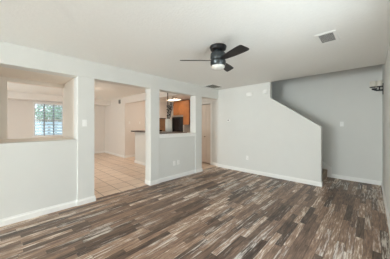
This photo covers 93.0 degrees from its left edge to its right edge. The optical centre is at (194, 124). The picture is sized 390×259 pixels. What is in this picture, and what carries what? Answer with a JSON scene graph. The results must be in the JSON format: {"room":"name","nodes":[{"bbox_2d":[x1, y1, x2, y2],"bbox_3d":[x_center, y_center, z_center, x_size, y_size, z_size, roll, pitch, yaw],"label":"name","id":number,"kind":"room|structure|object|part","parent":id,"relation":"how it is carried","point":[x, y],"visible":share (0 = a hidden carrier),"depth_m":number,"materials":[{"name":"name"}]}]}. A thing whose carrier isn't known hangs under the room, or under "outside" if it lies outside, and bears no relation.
{"room":"empty living room","nodes":[
{"label":"empty living room","id":0,"kind":"room"},
{"bbox_2d":[7,100,104,151],"bbox_3d":[-4.146,0.125,5.152,5.630,2.440,5.390,0,0,44],"label":"wall","id":1,"kind":"structure","parent":0,"point":[19,113],"depth_m":6.86,"materials":[{"name":"beige paint"}]},
{"bbox_2d":[32,102,62,136],"bbox_3d":[-5.814,-0.180,7.367,0.160,1.330,1.020,0,0,44],"label":"window","id":2,"kind":"structure","parent":1,"relation":"in","point":[53,104],"depth_m":7.28,"materials":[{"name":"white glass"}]},
{"bbox_2d":[34,103,62,135],"bbox_3d":[-5.801,-0.182,7.354,0.100,1.235,0.900,0,0,44],"label":"window shutter","id":3,"kind":"object","parent":2,"relation":"attached to","point":[44,111],"visible":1,"depth_m":7.29,"materials":[{"name":"white plastic"}]},
{"bbox_2d":[7,91,110,105],"bbox_3d":[-5.853,-0.983,6.775,0.680,0.225,5.150,0,0,44],"label":"trim","id":4,"kind":"structure","parent":1,"relation":"attached to","point":[11,95],"depth_m":6.71,"materials":[{"name":"beige paint"}]},
{"bbox_2d":[94,151,134,157],"bbox_3d":[-4.805,1.298,6.849,2.096,0.095,6.700,0,0,44],"label":"baseboard","id":5,"kind":"structure","parent":1,"relation":"attached to","point":[95,152],"depth_m":8.00,"materials":[{"name":"white wood"}]},
{"bbox_2d":[0,41,217,218],"bbox_3d":[-3.257,0.125,1.843,0.220,2.440,11.380,0,0,44],"label":"wall","id":6,"kind":"structure","parent":0,"point":[34,175],"depth_m":3.07,"materials":[{"name":"paint"}]},
{"bbox_2d":[0,67,73,142],"bbox_3d":[-3.209,0.125,2.665,0.845,2.440,2.838,0,0,44],"label":"wall niche","id":7,"kind":"object","parent":6,"relation":"in","point":[10,75],"visible":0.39,"depth_m":3.24,"materials":[{"name":"paint"}]},
{"bbox_2d":[82,120,86,125],"bbox_3d":[-1.869,-0.025,3.135,0.011,0.115,0.070,0,0,44],"label":"light switch","id":8,"kind":"object","parent":6,"relation":"attached to","point":[84,122],"visible":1,"depth_m":3.13,"materials":[{"name":"white plastic"}]},
{"bbox_2d":[0,168,202,226],"bbox_3d":[-3.520,1.298,1.555,0.236,0.095,10.601,0,0,44],"label":"baseboard","id":9,"kind":"structure","parent":6,"relation":"attached to","point":[21,217],"depth_m":2.92,"materials":[{"name":"white wood"}]},
{"bbox_2d":[159,133,194,137],"bbox_3d":[-0.473,0.273,4.758,0.196,0.085,1.209,0,0,44],"label":"trim","id":10,"kind":"structure","parent":6,"relation":"attached to","point":[170,134],"depth_m":4.65,"materials":[{"name":"white wood"}]},
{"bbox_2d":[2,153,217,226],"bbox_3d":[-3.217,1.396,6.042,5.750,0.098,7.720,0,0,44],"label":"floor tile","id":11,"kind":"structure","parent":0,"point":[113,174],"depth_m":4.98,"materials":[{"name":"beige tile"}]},
{"bbox_2d":[159,118,165,130],"bbox_3d":[-1.622,0.527,8.464,0.320,1.635,0.460,0,0,44],"label":"storage cabinet","id":12,"kind":"object","parent":11,"relation":"on","point":[161,120],"visible":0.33,"depth_m":8.39,"materials":[{"name":"brown wood"}]},
{"bbox_2d":[135,132,144,161],"bbox_3d":[-1.241,0.800,5.776,2.320,1.090,0.120,0,0,44],"label":"wall","id":13,"kind":"structure","parent":0,"point":[139,136],"depth_m":6.27,"materials":[{"name":"paint"}]},
{"bbox_2d":[134,160,144,165],"bbox_3d":[-1.259,1.298,5.783,2.316,0.095,0.136,0,0,44],"label":"baseboard","id":14,"kind":"structure","parent":13,"relation":"attached to","point":[135,161],"depth_m":6.29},
{"bbox_2d":[131,130,186,133],"bbox_3d":[-1.461,0.235,5.620,2.415,0.040,1.070,0,0,44],"label":"countertop","id":15,"kind":"structure","parent":13,"relation":"on","point":[160,132],"depth_m":5.22,"materials":[{"name":"grey stone"}]},
{"bbox_2d":[165,93,175,131],"bbox_3d":[-0.726,-0.405,5.537,0.329,1.240,0.202,0,0,-10],"label":"floral vase","id":16,"kind":"object","parent":15,"relation":"on","point":[168,123],"visible":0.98,"depth_m":5.49,"materials":[{"name":"white ceramic"}]},
{"bbox_2d":[105,91,178,155],"bbox_3d":[-2.287,0.125,7.020,5.510,2.440,0.120,0,0,44],"label":"wall","id":17,"kind":"structure","parent":0,"point":[116,115],"depth_m":7.78,"materials":[{"name":"beige paint"}]},
{"bbox_2d":[128,101,171,154],"bbox_3d":[-1.933,0.125,8.457,0.120,2.440,2.450,0,0,44],"label":"wall","id":18,"kind":"structure","parent":0,"point":[136,111],"depth_m":7.81,"materials":[{"name":"beige paint"}]},
{"bbox_2d":[183,125,189,132],"bbox_3d":[-0.371,0.217,8.220,0.030,0.413,0.400,0,0,44],"label":"wall","id":19,"kind":"structure","parent":0,"point":[186,128],"depth_m":8.19,"materials":[{"name":"beige paint"}]},
{"bbox_2d":[183,100,189,124],"bbox_3d":[-0.262,-0.522,8.096,0.358,1.065,0.430,0,0,44],"label":"upper cabinet","id":20,"kind":"object","parent":19,"relation":"attached to","point":[186,103],"visible":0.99,"depth_m":7.95,"materials":[{"name":"brown wood"}]},
{"bbox_2d":[0,0,389,101],"bbox_3d":[-3.527,-1.220,2.872,9.670,0.250,12.740,0,0,44],"label":"ceiling","id":21,"kind":"structure","parent":0,"point":[151,37],"depth_m":2.26,"materials":[{"name":"white paint"}]},
{"bbox_2d":[204,84,221,88],"bbox_3d":[0.532,-1.091,5.318,0.360,0.008,0.520,0,0,44],"label":"ceiling vent","id":22,"kind":"object","parent":21,"relation":"in","point":[213,86],"visible":0.95,"depth_m":5.30,"materials":[{"name":"white metal"}]},
{"bbox_2d":[180,43,248,71],"bbox_3d":[0.404,-0.928,2.598,0.931,0.333,0.917,0,0,44],"label":"ceiling fan","id":23,"kind":"object","parent":21,"relation":"hanging from","point":[218,56],"visible":1,"depth_m":2.51,"materials":[{"name":"black metal"}]},
{"bbox_3d":[0.014,-0.900,2.600,0.450,0.008,0.134,0,17,0],"label":"blade","id":24,"kind":"part","parent":23,"relation":"part of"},
{"bbox_3d":[0.479,-0.900,2.868,0.134,0.008,0.450,-19,-10,29],"label":"blade","id":25,"kind":"part","parent":23,"relation":"part of","materials":[{"name":"black wood"}]},
{"bbox_3d":[0.479,-0.900,2.331,0.134,0.008,0.450,19,-10,-29],"label":"blade","id":26,"kind":"part","parent":23,"relation":"part of","materials":[{"name":"black wood"}]},
{"bbox_2d":[314,30,339,44],"bbox_3d":[1.668,-1.091,2.333,0.215,0.008,0.350,0,0,44],"label":"ceiling vent","id":27,"kind":"object","parent":21,"relation":"in","point":[331,36],"visible":1,"depth_m":2.32,"materials":[{"name":"white metal"}]},
{"bbox_2d":[0,166,389,258],"bbox_3d":[-1.482,1.395,0.851,3.920,0.100,12.630,0,0,44],"label":"floor","id":28,"kind":"structure","parent":0,"point":[215,212],"depth_m":2.51,"materials":[{"name":"brown wood"}]},
{"bbox_2d":[322,169,326,180],"bbox_3d":[2.018,0.300,5.457,2.982,2.090,0.880,0,0,44],"label":"staircase","id":29,"kind":"structure","parent":28,"relation":"on","point":[324,171],"depth_m":4.54,"materials":[{"name":"carpet"}]},
{"bbox_2d":[202,98,217,162],"bbox_3d":[0.625,0.125,6.693,1.280,2.440,0.840,0,0,44],"label":"wall","id":30,"kind":"structure","parent":0,"point":[214,102],"depth_m":6.10,"materials":[{"name":"paint"}]},
{"bbox_2d":[202,104,209,162],"bbox_3d":[0.239,0.315,6.490,0.794,2.000,0.076,0,0,44],"label":"door","id":31,"kind":"structure","parent":30,"relation":"in","point":[205,108],"depth_m":6.35,"materials":[{"name":"paint"}]},
{"bbox_2d":[202,102,211,164],"bbox_3d":[0.229,0.290,6.479,0.920,2.110,0.015,0,0,44],"label":"trim","id":32,"kind":"structure","parent":30,"relation":"attached to","point":[210,103],"depth_m":6.19,"materials":[{"name":"white wood"}]},
{"bbox_2d":[218,82,321,181],"bbox_3d":[1.778,0.125,4.989,2.740,2.440,0.120,0,0,44],"label":"wall","id":33,"kind":"structure","parent":0,"point":[275,138],"depth_m":4.86,"materials":[{"name":"paint"}]},
{"bbox_2d":[212,162,322,186],"bbox_3d":[1.670,1.298,5.081,3.056,0.095,0.136,0,0,44],"label":"baseboard","id":34,"kind":"structure","parent":33,"relation":"attached to","point":[315,183],"depth_m":4.68,"materials":[{"name":"white wood"}]},
{"bbox_2d":[271,64,381,180],"bbox_3d":[2.433,-1.105,4.980,3.940,4.900,1.250,0,0,44],"label":"wall","id":35,"kind":"structure","parent":0,"point":[353,149],"depth_m":4.50,"materials":[{"name":"paint"}]},
{"bbox_2d":[322,161,331,177],"bbox_3d":[2.666,0.446,5.443,2.200,1.798,0.018,0,0,44],"label":"trim","id":36,"kind":"structure","parent":35,"relation":"attached to","point":[324,165],"depth_m":4.73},
{"bbox_2d":[332,174,381,185],"bbox_3d":[3.790,1.298,4.375,0.900,0.095,0.016,0,0,44],"label":"baseboard","id":37,"kind":"structure","parent":35,"relation":"attached to","point":[375,182],"depth_m":4.34,"materials":[{"name":"white wood"}]},
{"bbox_2d":[382,43,389,217],"bbox_3d":[-0.064,-1.105,-0.415,0.120,4.900,12.510,0,0,44],"label":"wall","id":38,"kind":"structure","parent":0,"point":[385,67],"depth_m":2.96,"materials":[{"name":"paint"}]},
{"bbox_2d":[369,80,382,93],"bbox_3d":[3.702,-0.745,3.779,0.205,0.280,0.100,0,0,44],"label":"candle sconce","id":39,"kind":"object","parent":38,"relation":"attached to","point":[379,83],"visible":0.99,"depth_m":3.76,"materials":[{"name":"black metal"}]},
{"bbox_2d":[381,182,389,233],"bbox_3d":[-0.154,1.298,-0.412,0.016,0.095,12.390,0,0,44],"label":"baseboard","id":40,"kind":"structure","parent":38,"relation":"attached to","point":[383,192],"depth_m":2.82,"materials":[{"name":"white wood"}]},
{"bbox_3d":[-0.185,0.125,8.402,2.490,2.440,0.120,0,0,44],"label":"wall","id":41,"kind":"structure","parent":0,"visible":0},
{"bbox_2d":[173,101,182,114],"bbox_3d":[-0.644,-0.740,8.507,0.758,0.630,0.360,0,0,44],"label":"upper cabinet","id":42,"kind":"object","parent":41,"relation":"attached to","point":[178,106],"visible":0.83,"depth_m":8.40,"materials":[{"name":"brown wood"}]},
{"bbox_3d":[-0.878,-0.741,8.536,0.368,0.608,0.019,0,0,44],"label":"door","id":43,"kind":"part","parent":42,"relation":"part of","materials":[{"name":"brown wood"}]},
{"bbox_3d":[-0.603,-0.741,8.274,0.368,0.608,0.019,0,0,44],"label":"door","id":44,"kind":"part","parent":42,"relation":"part of","materials":[{"name":"brown wood"}]},
{"bbox_3d":[-0.046,0.905,7.748,1.131,0.880,0.625,0,0,44],"label":"base cabinet","id":45,"kind":"object","parent":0,"visible":0},
{"bbox_3d":[-0.491,0.444,8.172,2.362,0.039,0.625,0,0,44],"label":"countertop","id":46,"kind":"structure","parent":45,"relation":"on","visible":0},
{"bbox_2d":[172,115,182,131],"bbox_3d":[-0.669,0.005,8.481,0.756,0.840,0.423,0,0,44],"label":"oven","id":47,"kind":"object","parent":46,"relation":"on","point":[177,120],"visible":0.7,"depth_m":8.35,"materials":[{"name":"metal"}]},
{"bbox_3d":[-0.856,0.043,8.433,0.545,0.745,0.029,0,0,44],"label":"door","id":48,"kind":"part","parent":47,"relation":"part of","materials":[{"name":"black glass"}]},
{"bbox_3d":[-0.582,0.043,8.173,0.200,0.745,0.027,0,0,44],"label":"control panel","id":49,"kind":"part","parent":47,"relation":"part of","materials":[{"name":"black metal"}]},
{"label":"outside","id":50,"kind":"structure","parent":0,"visible":0},
{"bbox_3d":[-8.746,1.505,11.771,10.140,0.080,15.000,0,0,44],"label":"lawn","id":51,"kind":"structure","parent":50,"visible":0},
{"bbox_2d":[35,104,59,118],"bbox_3d":[-10.036,-0.056,12.726,1.770,3.042,1.742,0,0,44],"label":"tree","id":52,"kind":"object","parent":51,"relation":"on","point":[46,110],"visible":0.3,"depth_m":12.40,"materials":[{"name":"green plant"}]},
{"bbox_2d":[35,122,61,134],"bbox_3d":[-7.583,0.625,10.250,0.102,1.680,6.400,0,0,44],"label":"fence","id":53,"kind":"object","parent":51,"relation":"on","point":[35,122],"visible":0.11,"depth_m":9.90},
{"bbox_2d":[52,106,61,119],"bbox_3d":[-7.603,0.001,11.053,1.554,2.928,1.511,0,0,44],"label":"tree","id":54,"kind":"object","parent":51,"relation":"on","point":[55,117],"visible":0.11,"depth_m":10.63,"materials":[{"name":"green plant"}]}
]}

